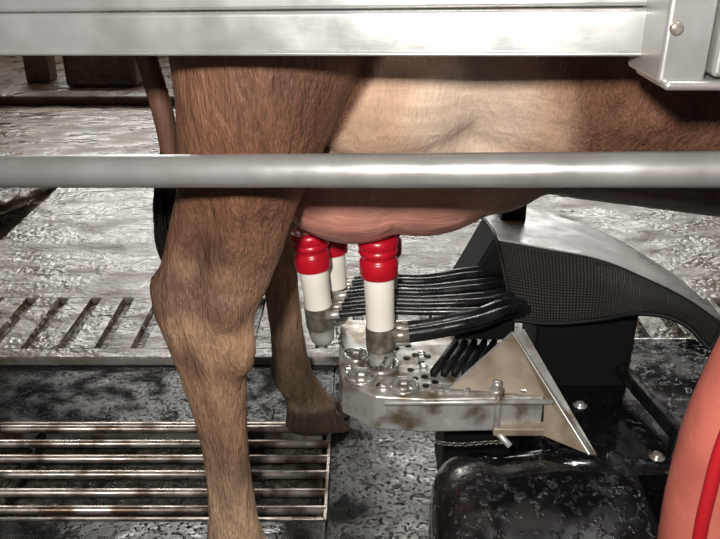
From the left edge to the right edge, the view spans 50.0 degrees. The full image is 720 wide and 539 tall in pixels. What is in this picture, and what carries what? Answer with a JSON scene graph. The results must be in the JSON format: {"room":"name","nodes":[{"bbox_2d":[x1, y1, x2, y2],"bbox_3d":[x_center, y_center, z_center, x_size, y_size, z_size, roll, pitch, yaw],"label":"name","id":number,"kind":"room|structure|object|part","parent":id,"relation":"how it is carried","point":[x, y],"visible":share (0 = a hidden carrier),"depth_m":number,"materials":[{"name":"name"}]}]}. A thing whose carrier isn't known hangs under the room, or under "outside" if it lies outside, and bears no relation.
{"room":"farm building","nodes":[
{"label":"farm building","id":0,"kind":"room"},
{"bbox_2d":[0,190,54,239],"bbox_3d":[-1.265,-0.061,2.675,0.230,0.070,1.100,0,25,0],"label":"gutter","id":1,"kind":"object","parent":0,"point":[8,221],"visible":0.02,"depth_m":2.90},
{"bbox_2d":[0,56,172,90],"bbox_3d":[0.000,-1.542,5.791,7.000,0.120,2.600,0,25,0],"label":"yard slab","id":2,"kind":"structure","parent":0,"point":[12,70],"depth_m":4.93,"materials":[{"name":"concrete"}]},
{"bbox_2d":[22,56,56,82],"bbox_3d":[-2.025,-1.477,4.801,0.150,0.600,0.150,0,25,0],"label":"wooden post","id":3,"kind":"object","parent":2,"relation":"on","point":[38,69],"visible":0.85,"depth_m":4.83,"materials":[{"name":"wood"}]},
{"bbox_2d":[62,56,141,86],"bbox_3d":[-1.580,-1.356,4.802,0.440,0.380,0.350,0,25,0],"label":"concrete block","id":4,"kind":"object","parent":2,"relation":"on","point":[80,71],"visible":0.39,"depth_m":4.68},
{"bbox_2d":[0,105,175,189],"bbox_3d":[0.000,-0.661,3.882,7.000,0.138,1.605,0,25,0],"label":"concrete slab","id":5,"kind":"object","parent":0,"point":[24,129],"depth_m":3.77,"materials":[{"name":"grey concrete"}]},
{"bbox_2d":[0,91,174,104],"bbox_3d":[-2.175,-0.951,4.279,2.450,0.053,0.160,0,25,0],"label":"kerb","id":6,"kind":"object","parent":5,"relation":"on","point":[6,97],"depth_m":4.21,"materials":[{"name":"grey concrete"}]},
{"bbox_2d":[0,298,719,348],"bbox_3d":[0.009,0.142,2.014,7.021,0.016,0.270,0,25,0],"label":"floor","id":7,"kind":"structure","parent":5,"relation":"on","point":[45,322],"depth_m":2.00,"materials":[{"name":"concrete"}]},
{"bbox_2d":[0,365,334,538],"bbox_3d":[-1.780,0.870,0.618,3.440,0.120,2.785,0,25,0],"label":"floor","id":8,"kind":"structure","parent":0,"point":[28,393],"depth_m":1.70,"materials":[{"name":"stained concrete"}]},
{"bbox_2d":[0,422,330,521],"bbox_3d":[-1.780,0.458,1.546,3.440,0.164,0.295,0,25,0],"label":"floor grate","id":9,"kind":"object","parent":8,"relation":"in","point":[31,483],"depth_m":1.54,"materials":[{"name":"silver metal"}]},
{"bbox_3d":[-1.730,0.410,1.523,3.340,0.059,0.290,0,25,0],"label":"steel grate","id":10,"kind":"part","parent":9,"relation":"part of","materials":[{"name":"silver metal"}]},
{"bbox_2d":[0,349,338,364],"bbox_3d":[0.000,0.264,1.898,7.000,0.138,0.047,0,25,0],"label":"concrete kerb edge","id":11,"kind":"object","parent":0,"point":[7,356],"visible":0.02,"depth_m":1.85,"materials":[{"name":"grey concrete"}]},
{"bbox_2d":[0,188,719,302],"bbox_3d":[1.165,-0.092,2.659,4.670,0.138,1.102,0,25,0],"label":"concrete slab","id":12,"kind":"object","parent":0,"point":[96,244],"depth_m":2.47,"materials":[{"name":"grey concrete"}]},
{"bbox_2d":[326,365,437,538],"bbox_3d":[1.720,0.870,0.618,3.560,0.120,2.785,0,25,0],"label":"floor","id":13,"kind":"structure","parent":0,"point":[381,481],"depth_m":1.47,"materials":[{"name":"concrete"}]},
{"bbox_2d":[0,0,719,187],"bbox_3d":[0.209,0.107,0.811,2.240,1.100,0.156,3,25,7],"label":"frame","id":14,"kind":"object","parent":13,"relation":"on","point":[672,44],"visible":1,"depth_m":0.70,"materials":[{"name":"metal"}]},
{"bbox_3d":[0.225,-0.093,0.723,2.173,0.137,0.034,3,25,7],"label":"tube rail","id":15,"kind":"part","parent":14,"relation":"part of","materials":[{"name":"metal"}]},
{"bbox_2d":[657,336,719,538],"bbox_3d":[0.489,0.299,0.691,0.466,0.777,0.084,0,25,0],"label":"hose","id":16,"kind":"object","parent":14,"relation":"hanging from","point":[690,509],"visible":1,"depth_m":0.60,"materials":[{"name":"red rubber"}]},
{"bbox_2d":[134,56,719,538],"bbox_3d":[0.850,-0.201,1.141,2.436,1.380,0.643,0,25,0],"label":"cow","id":17,"kind":"object","parent":13,"relation":"on","point":[220,251],"visible":0.7,"depth_m":0.92},
{"bbox_2d":[153,152,175,260],"bbox_3d":[-0.293,-0.079,1.199,0.059,0.220,0.054,0,25,0],"label":"switch","id":18,"kind":"object","parent":17,"relation":"attached to","point":[163,198],"depth_m":1.17,"materials":[{"name":"black"}]},
{"bbox_2d":[325,205,719,538],"bbox_3d":[0.372,0.221,1.207,0.856,0.560,0.801,0,25,0],"label":"robot","id":19,"kind":"object","parent":13,"relation":"on","point":[567,426],"visible":0.9,"depth_m":1.21,"materials":[{"name":"silver metal"}]},
{"bbox_2d":[290,227,333,345],"bbox_3d":[-0.075,0.030,1.239,0.068,0.206,0.060,0,25,0],"label":"cup","id":20,"kind":"object","parent":19,"relation":"on","point":[312,261],"visible":0.82,"depth_m":1.21,"materials":[{"name":"white plastic"}]},
{"bbox_2d":[327,241,347,325],"bbox_3d":[-0.050,0.001,1.308,0.063,0.200,0.060,0,25,0],"label":"cup","id":21,"kind":"object","parent":19,"relation":"on","point":[337,270],"visible":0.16,"depth_m":1.28,"materials":[{"name":"white plastic"}]},
{"bbox_3d":[-0.004,0.118,1.202,0.101,0.060,0.024,13,28,26],"label":"chain","id":22,"kind":"part","parent":19,"relation":"part of","materials":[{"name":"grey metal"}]},
{"bbox_2d":[358,235,397,368],"bbox_3d":[0.027,0.050,1.181,0.060,0.222,0.060,0,25,0],"label":"cup","id":23,"kind":"object","parent":19,"relation":"on","point":[378,262],"visible":0.88,"depth_m":1.15,"materials":[{"name":"white plastic"}]},
{"bbox_2d":[394,235,401,321],"bbox_3d":[0.040,0.003,1.306,0.062,0.198,0.062,12,28,25],"label":"cup","id":24,"kind":"object","parent":19,"relation":"on","point":[399,246],"visible":0.08,"depth_m":1.28,"materials":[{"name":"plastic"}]},
{"bbox_3d":[0.120,0.168,1.267,0.309,0.061,0.245,0,25,0],"label":"head plate","id":25,"kind":"part","parent":19,"relation":"part of","materials":[{"name":"silver metal"}]},
{"bbox_3d":[0.156,0.256,1.156,0.123,0.019,0.013,1,25,3],"label":"chain","id":26,"kind":"part","parent":19,"relation":"part of","materials":[{"name":"grey metal"}]},
{"bbox_3d":[0.237,0.197,1.131,0.127,0.119,0.178,-16,30,-31],"label":"gusset panel","id":27,"kind":"part","parent":19,"relation":"part of","materials":[{"name":"metal"}]},
{"bbox_3d":[0.263,0.438,1.072,0.325,0.240,0.372,0,25,0],"label":"arm","id":28,"kind":"part","parent":19,"relation":"part of","materials":[{"name":"black plastic"}]},
{"bbox_2d":[481,206,719,384],"bbox_3d":[0.389,0.080,1.354,0.334,0.291,0.414,0,25,0],"label":"hood","id":29,"kind":"object","parent":19,"relation":"attached to","point":[578,293],"depth_m":1.28,"materials":[{"name":"black plastic"}]},
{"bbox_3d":[-2.430,-0.092,2.659,2.140,0.138,1.102,0,25,0],"label":"concrete","id":30,"kind":"object","parent":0,"visible":0},
{"bbox_2d":[0,188,48,214],"bbox_3d":[-1.358,-0.317,2.854,0.373,0.107,0.647,0,25,0],"label":"pile","id":31,"kind":"object","parent":30,"relation":"on","point":[11,199],"visible":0.33,"depth_m":2.76,"materials":[{"name":"grey concrete"}]}
]}

